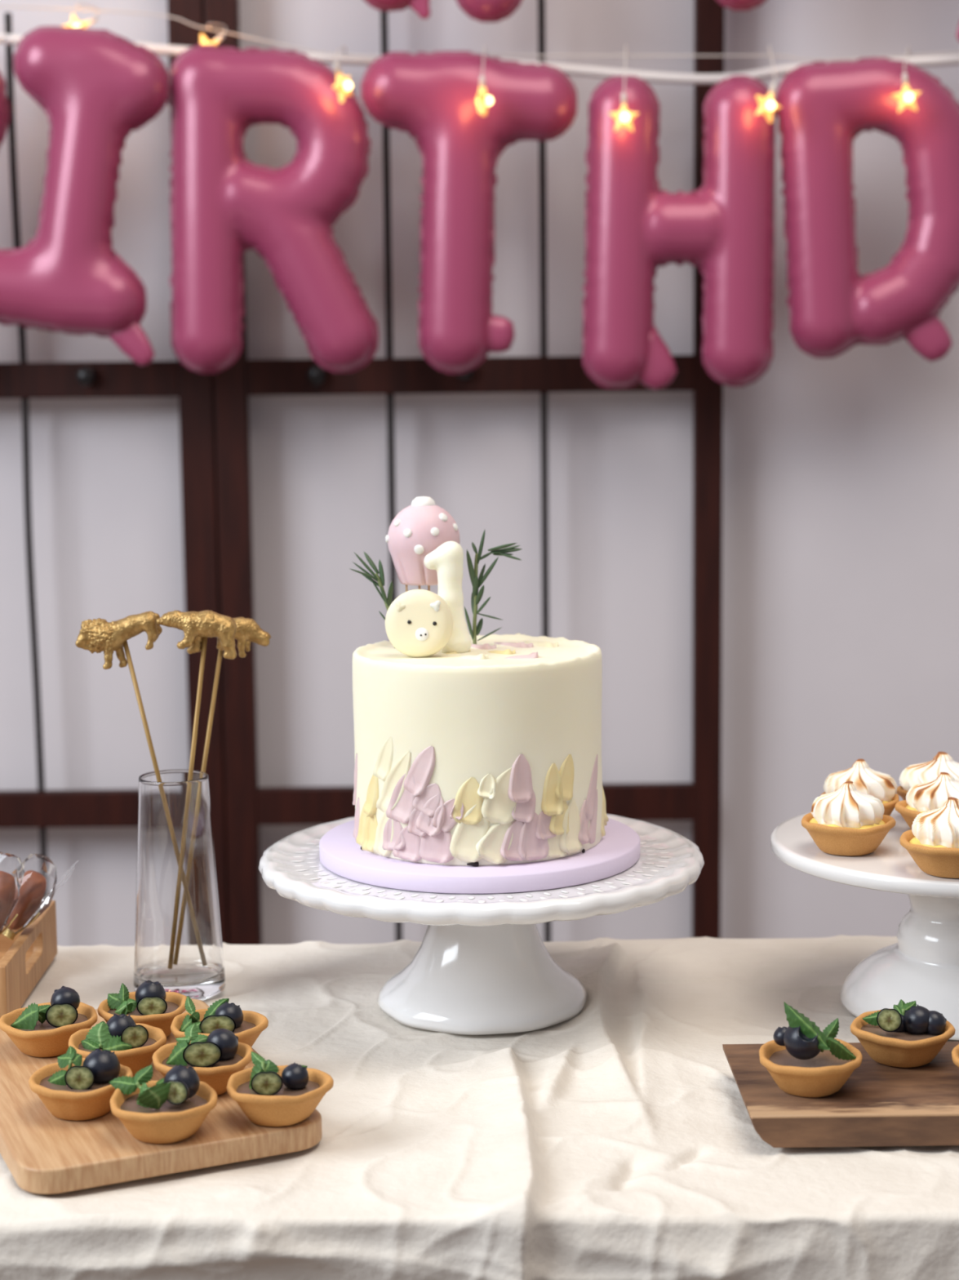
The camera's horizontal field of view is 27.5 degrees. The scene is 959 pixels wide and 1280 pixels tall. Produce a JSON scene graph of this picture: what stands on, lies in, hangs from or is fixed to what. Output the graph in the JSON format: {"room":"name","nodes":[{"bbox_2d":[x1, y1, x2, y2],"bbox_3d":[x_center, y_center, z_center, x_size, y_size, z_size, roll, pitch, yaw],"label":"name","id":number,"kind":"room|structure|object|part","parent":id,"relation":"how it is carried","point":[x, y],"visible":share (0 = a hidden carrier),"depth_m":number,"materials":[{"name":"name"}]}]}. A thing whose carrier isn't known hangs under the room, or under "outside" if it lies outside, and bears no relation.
{"room":"event space","nodes":[
{"label":"event space","id":0,"kind":"room"},
{"bbox_2d":[0,0,958,946],"bbox_3d":[-0.007,-0.622,2.342,6.400,2.900,0.100,-1,7,0],"label":"wall","id":1,"kind":"structure","parent":0,"point":[840,616],"depth_m":2.35,"materials":[{"name":"paint"}]},
{"bbox_2d":[716,0,766,10],"bbox_3d":[0.333,-0.836,2.104,0.199,0.310,0.059,-1,7,0],"label":"balloon","id":2,"kind":"object","parent":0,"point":[735,5],"visible":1,"depth_m":2.12,"materials":[{"name":"pink plastic"}]},
{"bbox_3d":[0.012,1.144,0.065,6.400,0.050,4.850,-1,7,0],"label":"floor","id":3,"kind":"structure","parent":0,"visible":0},
{"bbox_2d":[0,0,229,944],"bbox_3d":[-0.597,-0.117,2.300,0.576,1.920,0.038,-1,7,0],"label":"screen","id":4,"kind":"object","parent":3,"relation":"on","point":[41,808],"visible":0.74,"depth_m":2.30,"materials":[{"name":"brown wood"}]},
{"bbox_3d":[-0.531,-0.100,2.310,0.015,1.239,0.008,-1,7,0],"label":"cord","id":5,"kind":"part","parent":4,"relation":"part of","materials":[{"name":"black plastic"}]},
{"bbox_3d":[-0.595,0.203,2.348,0.501,0.043,0.020,-1,7,0],"label":"rail","id":6,"kind":"part","parent":4,"relation":"part of","materials":[{"name":"brown wood"}]},
{"bbox_3d":[-0.601,-0.302,2.285,0.501,0.041,0.020,-1,7,0],"label":"rail","id":7,"kind":"part","parent":4,"relation":"part of","materials":[{"name":"brown wood"}]},
{"bbox_2d":[204,0,724,944],"bbox_3d":[-0.011,-0.123,2.300,0.592,1.920,0.038,-1,7,0],"label":"screen","id":8,"kind":"object","parent":3,"relation":"on","point":[249,806],"visible":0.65,"depth_m":2.30,"materials":[{"name":"brown wood"}]},
{"bbox_3d":[-0.103,-0.153,2.304,0.008,1.780,0.008,-1,7,0],"label":"cord","id":9,"kind":"part","parent":8,"relation":"part of","materials":[{"name":"black plastic"}]},
{"bbox_3d":[-0.010,-0.309,2.285,0.522,0.041,0.020,-1,7,0],"label":"rail","id":10,"kind":"part","parent":8,"relation":"part of","materials":[{"name":"brown wood"}]},
{"bbox_3d":[-0.005,0.196,2.347,0.522,0.043,0.020,-1,7,0],"label":"rail","id":11,"kind":"part","parent":8,"relation":"part of","materials":[{"name":"brown wood"}]},
{"bbox_2d":[0,32,958,84],"bbox_3d":[0.059,-0.673,2.190,2.521,0.106,0.012,-1,7,0],"label":"ribbon","id":12,"kind":"object","parent":8,"relation":"attached to","point":[6,39],"visible":0.46,"depth_m":2.19,"materials":[{"name":"white fabric"}]},
{"bbox_2d":[0,3,958,132],"bbox_3d":[0.059,-0.632,2.116,2.491,0.178,0.132,-1,7,0],"label":"string lights","id":13,"kind":"object","parent":12,"relation":"hanging from","point":[906,98],"visible":0.9,"depth_m":2.08,"materials":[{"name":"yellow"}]},
{"bbox_2d":[0,72,9,146],"bbox_3d":[-0.610,-0.493,2.145,0.198,0.358,0.057,-1,7,0],"label":"balloon","id":14,"kind":"object","parent":13,"relation":"hanging from","point":[4,101],"visible":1,"depth_m":2.13,"materials":[{"name":"pink plastic"}]},
{"bbox_2d":[0,26,169,365],"bbox_3d":[-0.451,-0.479,2.125,0.237,0.362,0.060,-1,7,0],"label":"balloon","id":15,"kind":"object","parent":13,"relation":"hanging from","point":[94,87],"visible":1,"depth_m":2.10,"materials":[{"name":"pink plastic"}]},
{"bbox_2d":[167,44,378,373],"bbox_3d":[-0.228,-0.471,2.148,0.230,0.355,0.060,-1,7,0],"label":"balloon","id":16,"kind":"object","parent":13,"relation":"hanging from","point":[224,205],"visible":0.98,"depth_m":2.12,"materials":[{"name":"pink plastic"}]},
{"bbox_3d":[-0.139,-0.585,2.069,0.010,0.010,0.009,-2,7,-13],"label":"bulb","id":17,"kind":"part","parent":13,"relation":"part of","materials":[{"name":"beige"}]},
{"bbox_2d":[364,0,522,22],"bbox_3d":[-0.045,-0.816,2.106,0.185,0.296,0.059,-1,7,0],"label":"balloon","id":18,"kind":"object","parent":13,"relation":"attached to","point":[482,11],"visible":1,"depth_m":2.11,"materials":[{"name":"pink plastic"}]},
{"bbox_2d":[360,50,577,373],"bbox_3d":[-0.010,-0.468,2.149,0.236,0.348,0.062,-1,7,0],"label":"balloon","id":19,"kind":"object","parent":13,"relation":"attached to","point":[429,97],"visible":0.98,"depth_m":2.12,"materials":[{"name":"pink plastic"}]},
{"bbox_3d":[0.010,-0.571,2.073,0.010,0.010,0.010,0,7,8],"label":"bulb","id":20,"kind":"part","parent":13,"relation":"part of","materials":[{"name":"beige"}]},
{"bbox_3d":[0.154,-0.552,2.070,0.010,0.010,0.010,-2,7,-8],"label":"bulb","id":21,"kind":"part","parent":13,"relation":"part of","materials":[{"name":"beige"}]},
{"bbox_2d":[582,75,775,390],"bbox_3d":[0.219,-0.446,2.152,0.213,0.340,0.059,-1,7,0],"label":"balloon","id":22,"kind":"object","parent":13,"relation":"hanging from","point":[725,228],"visible":0.98,"depth_m":2.13,"materials":[{"name":"pink plastic"}]},
{"bbox_3d":[0.308,-0.565,2.069,0.009,0.010,0.009,2,7,19],"label":"bulb","id":23,"kind":"part","parent":13,"relation":"part of","materials":[{"name":"beige"}]},
{"bbox_2d":[775,57,958,362],"bbox_3d":[0.437,-0.470,2.149,0.226,0.329,0.060,-1,7,0],"label":"balloon","id":24,"kind":"object","parent":13,"relation":"hanging from","point":[834,308],"visible":0.97,"depth_m":2.13,"materials":[{"name":"pink plastic"}]},
{"bbox_3d":[0.454,-0.573,2.068,0.010,0.010,0.010,-8,8,-9],"label":"bulb","id":25,"kind":"part","parent":13,"relation":"part of","materials":[{"name":"beige"}]},
{"bbox_2d":[956,26,958,39],"bbox_3d":[0.551,-0.820,2.107,0.204,0.348,0.059,-1,7,0],"label":"balloon","id":26,"kind":"object","parent":13,"relation":"attached to","point":[957,32],"visible":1,"depth_m":2.12,"materials":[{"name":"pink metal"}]},
{"bbox_3d":[0.077,-0.155,2.304,0.008,1.780,0.008,-1,7,0],"label":"cord","id":27,"kind":"part","parent":8,"relation":"part of","materials":[{"name":"black plastic"}]},
{"bbox_2d":[0,934,958,1279],"bbox_3d":[0.006,0.598,1.168,2.047,0.752,0.957,-1,7,0],"label":"tablecloth","id":28,"kind":"object","parent":3,"relation":"on","point":[618,1139],"visible":0.62,"depth_m":0.96,"materials":[{"name":"beige fabric"}]},
{"bbox_2d":[0,900,57,1017],"bbox_3d":[-0.340,0.203,1.239,0.115,0.037,0.156,-1,7,-1],"label":"wooden crate","id":29,"kind":"object","parent":28,"relation":"on","point":[24,959],"visible":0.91,"depth_m":1.24,"materials":[{"name":"brown wood"}]},
{"bbox_2d":[0,851,25,934],"bbox_3d":[-0.294,0.159,1.201,0.033,0.057,0.030,-1,7,0],"label":"spoon","id":30,"kind":"object","parent":29,"relation":"in","point":[7,883],"visible":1,"depth_m":1.19,"materials":[{"name":"food"}]},
{"bbox_3d":[-0.342,0.194,1.314,0.102,0.037,0.006,-1,7,-1],"label":"panel","id":31,"kind":"part","parent":29,"relation":"part of","materials":[{"name":"brown wood"}]},
{"bbox_2d":[2,853,78,940],"bbox_3d":[-0.275,0.162,1.236,0.051,0.053,0.037,-1,7,0],"label":"spoon","id":32,"kind":"object","parent":29,"relation":"in","point":[30,904],"visible":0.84,"depth_m":1.23,"materials":[{"name":"food"}]},
{"bbox_2d":[0,998,322,1194],"bbox_3d":[-0.191,0.238,1.048,0.152,0.012,0.235,-4,8,-24],"label":"board","id":33,"kind":"object","parent":28,"relation":"on","point":[44,1153],"visible":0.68,"depth_m":0.95,"materials":[{"name":"brown wood"}]},
{"bbox_2d":[0,986,97,1057],"bbox_3d":[-0.238,0.210,1.084,0.053,0.034,0.053,-1,7,0],"label":"tart","id":34,"kind":"object","parent":33,"relation":"on","point":[45,1029],"visible":0.97,"depth_m":1.08,"materials":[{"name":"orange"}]},
{"bbox_2d":[28,1045,133,1120],"bbox_3d":[-0.201,0.223,0.989,0.052,0.031,0.051,-1,7,0],"label":"tart","id":35,"kind":"object","parent":33,"relation":"on","point":[76,1087],"visible":0.98,"depth_m":0.98,"materials":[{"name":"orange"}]},
{"bbox_3d":[-0.207,0.216,0.992,0.003,0.008,0.002,-1,7,0],"label":"mint stem","id":36,"kind":"part","parent":35,"relation":"part of","materials":[{"name":"green plant"}]},
{"bbox_2d":[68,1013,166,1077],"bbox_3d":[-0.194,0.216,1.046,0.052,0.030,0.050,-1,7,0],"label":"tart","id":37,"kind":"object","parent":33,"relation":"on","point":[134,1044],"visible":0.81,"depth_m":1.04,"materials":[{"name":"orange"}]},
{"bbox_2d":[97,979,186,1036],"bbox_3d":[-0.190,0.209,1.105,0.050,0.030,0.051,-1,7,0],"label":"tart","id":38,"kind":"object","parent":33,"relation":"on","point":[150,1004],"visible":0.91,"depth_m":1.10,"materials":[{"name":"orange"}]},
{"bbox_2d":[109,1064,217,1143],"bbox_3d":[-0.156,0.225,0.957,0.055,0.033,0.052,-1,7,0],"label":"tart","id":39,"kind":"object","parent":33,"relation":"on","point":[171,1108],"visible":1,"depth_m":0.95,"materials":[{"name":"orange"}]},
{"bbox_3d":[-0.163,0.218,0.956,0.003,0.006,0.018,-5,8,-34],"label":"mint stem","id":40,"kind":"part","parent":39,"relation":"part of","materials":[{"name":"green plant"}]},
{"bbox_2d":[151,1022,253,1095],"bbox_3d":[-0.144,0.217,1.019,0.052,0.034,0.050,-1,7,0],"label":"tart","id":41,"kind":"object","parent":33,"relation":"on","point":[215,1057],"visible":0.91,"depth_m":1.01,"materials":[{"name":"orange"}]},
{"bbox_2d":[170,995,268,1047],"bbox_3d":[-0.142,0.211,1.072,0.053,0.032,0.049,-1,7,0],"label":"tart","id":42,"kind":"object","parent":33,"relation":"on","point":[247,1025],"visible":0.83,"depth_m":1.07,"materials":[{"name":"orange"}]},
{"bbox_2d":[226,1051,333,1126],"bbox_3d":[-0.099,0.224,0.977,0.053,0.030,0.049,-1,7,0],"label":"tart","id":43,"kind":"object","parent":33,"relation":"on","point":[268,1094],"visible":1,"depth_m":0.97,"materials":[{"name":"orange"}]},
{"bbox_3d":[-0.109,0.215,0.981,0.002,0.007,0.007,-1,7,-5],"label":"mint stem","id":44,"kind":"part","parent":43,"relation":"part of","materials":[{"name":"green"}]},
{"bbox_2d":[133,769,225,999],"bbox_3d":[-0.190,0.153,1.227,0.058,0.138,0.058,-1,7,0],"label":"glass vase","id":45,"kind":"object","parent":28,"relation":"on","point":[179,945],"visible":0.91,"depth_m":1.21,"materials":[{"name":"clear glass"}]},
{"bbox_2d":[75,611,162,782],"bbox_3d":[-0.210,0.095,1.218,0.074,0.228,0.019,-1,7,-7],"label":"pick","id":46,"kind":"object","parent":45,"relation":"in","point":[98,635],"visible":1,"depth_m":1.20,"materials":[{"name":"gold metal"}]},
{"bbox_2d":[155,609,236,781],"bbox_3d":[-0.173,0.095,1.213,0.052,0.229,0.018,0,7,8],"label":"pick","id":47,"kind":"object","parent":45,"relation":"in","point":[197,627],"visible":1,"depth_m":1.20,"materials":[{"name":"gold metal"}]},
{"bbox_2d":[200,617,271,772],"bbox_3d":[-0.163,0.096,1.238,0.067,0.221,0.014,0,7,2],"label":"pick","id":48,"kind":"object","parent":45,"relation":"in","point":[247,631],"visible":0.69,"depth_m":1.22,"materials":[{"name":"gold metal"}]},
{"bbox_2d":[258,813,704,1035],"bbox_3d":[0.002,0.175,1.200,0.271,0.096,0.270,3,8,30],"label":"cake stand","id":49,"kind":"object","parent":28,"relation":"on","point":[482,964],"visible":0.73,"depth_m":1.16,"materials":[{"name":"white ceramic"}]},
{"bbox_2d":[319,817,639,893],"bbox_3d":[0.000,0.125,1.194,0.195,0.010,0.195,-1,7,0],"label":"cake board","id":50,"kind":"object","parent":49,"relation":"on","point":[618,851],"visible":0.61,"depth_m":1.12,"materials":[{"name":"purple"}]},
{"bbox_2d":[352,633,608,866],"bbox_3d":[0.000,0.062,1.189,0.156,0.117,0.166,-1,7,0],"label":"birthday cake","id":51,"kind":"object","parent":50,"relation":"on","point":[490,753],"visible":0.99,"depth_m":1.12,"materials":[{"name":"beige food"}]},
{"bbox_2d":[349,551,395,648],"bbox_3d":[-0.064,-0.019,1.206,0.031,0.072,0.012,-1,7,0],"label":"rosemary sprig","id":52,"kind":"object","parent":51,"relation":"on","point":[380,580],"visible":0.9,"depth_m":1.20,"materials":[{"name":"green plant"}]},
{"bbox_3d":[-0.057,-0.012,1.207,0.016,0.059,0.002,-1,7,0],"label":"stem","id":53,"kind":"part","parent":52,"relation":"part of","materials":[{"name":"green plant"}]},
{"bbox_2d":[385,589,453,657],"bbox_3d":[-0.036,-0.010,1.163,0.041,0.041,0.020,1,7,10],"label":"topper","id":54,"kind":"object","parent":51,"relation":"on","point":[419,623],"visible":1,"depth_m":1.16,"materials":[{"name":"beige food"}]},
{"bbox_2d":[385,496,460,591],"bbox_3d":[-0.035,-0.032,1.212,0.046,0.113,0.046,-1,7,0],"label":"topper","id":55,"kind":"object","parent":51,"relation":"on","point":[422,526],"visible":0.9,"depth_m":1.19,"materials":[{"name":"pink"}]},
{"bbox_2d":[423,541,471,653],"bbox_3d":[-0.019,-0.026,1.183,0.028,0.067,0.019,-1,7,0],"label":"candle","id":56,"kind":"object","parent":51,"relation":"on","point":[447,559],"visible":0.78,"depth_m":1.18,"materials":[{"name":"beige wax"}]},
{"bbox_2d":[464,529,522,644],"bbox_3d":[0.009,-0.027,1.212,0.036,0.085,0.012,-1,7,0],"label":"rosemary sprig","id":57,"kind":"object","parent":51,"relation":"on","point":[476,597],"visible":0.99,"depth_m":1.21,"materials":[{"name":"green plant"}]},
{"bbox_3d":[-0.002,-0.019,1.213,0.005,0.070,0.002,-1,7,0],"label":"stem","id":58,"kind":"part","parent":57,"relation":"part of","materials":[{"name":"green plant"}]},
{"bbox_2d":[722,1041,958,1147],"bbox_3d":[0.313,0.234,1.019,0.360,0.016,0.109,-1,7,0],"label":"board","id":59,"kind":"object","parent":28,"relation":"on","point":[879,1104],"visible":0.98,"depth_m":0.97,"materials":[{"name":"brown wood"}]},
{"bbox_2d":[759,1001,862,1097],"bbox_3d":[0.169,0.206,0.998,0.053,0.047,0.052,-1,7,0],"label":"tart","id":60,"kind":"object","parent":59,"relation":"on","point":[802,1060],"visible":1,"depth_m":0.99,"materials":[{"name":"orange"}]},
{"bbox_2d":[850,999,955,1067],"bbox_3d":[0.224,0.209,1.041,0.055,0.029,0.052,-1,7,0],"label":"tart","id":61,"kind":"object","parent":59,"relation":"on","point":[908,1034],"visible":1,"depth_m":1.03,"materials":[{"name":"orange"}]},
{"bbox_2d":[951,1044,958,1066],"bbox_3d":[0.265,0.212,0.993,0.051,0.033,0.052,-1,7,0],"label":"tart","id":62,"kind":"object","parent":59,"relation":"on","point":[955,1053],"visible":1,"depth_m":0.99,"materials":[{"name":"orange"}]},
{"bbox_2d":[770,807,958,1039],"bbox_3d":[0.288,0.170,1.180,0.224,0.104,0.224,-1,7,0],"label":"cake stand","id":63,"kind":"object","parent":28,"relation":"on","point":[922,967],"visible":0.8,"depth_m":1.15,"materials":[{"name":"white ceramic"}]},
{"bbox_2d":[801,781,896,855],"bbox_3d":[0.215,0.103,1.141,0.056,0.041,0.054,-1,7,0],"label":"tart","id":64,"kind":"object","parent":63,"relation":"on","point":[847,820],"visible":1,"depth_m":1.13,"materials":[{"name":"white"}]},
{"bbox_2d":[821,759,899,815],"bbox_3d":[0.234,0.094,1.207,0.048,0.041,0.050,-1,7,0],"label":"tart","id":65,"kind":"object","parent":63,"relation":"on","point":[867,780],"visible":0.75,"depth_m":1.20,"materials":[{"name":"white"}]},
{"bbox_2d":[894,772,958,829],"bbox_3d":[0.279,0.099,1.176,0.058,0.039,0.056,-1,7,0],"label":"tart","id":66,"kind":"object","parent":63,"relation":"on","point":[922,797],"visible":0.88,"depth_m":1.17,"materials":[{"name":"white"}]},
{"bbox_2d":[896,751,958,799],"bbox_3d":[0.289,0.091,1.225,0.055,0.042,0.056,-1,7,0],"label":"tart","id":67,"kind":"object","parent":63,"relation":"on","point":[913,775],"visible":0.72,"depth_m":1.22,"materials":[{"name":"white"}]},
{"bbox_2d":[899,797,958,878],"bbox_3d":[0.263,0.108,1.087,0.058,0.042,0.058,-1,7,0],"label":"tart","id":68,"kind":"object","parent":63,"relation":"on","point":[932,842],"visible":1,"depth_m":1.07,"materials":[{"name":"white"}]}
]}

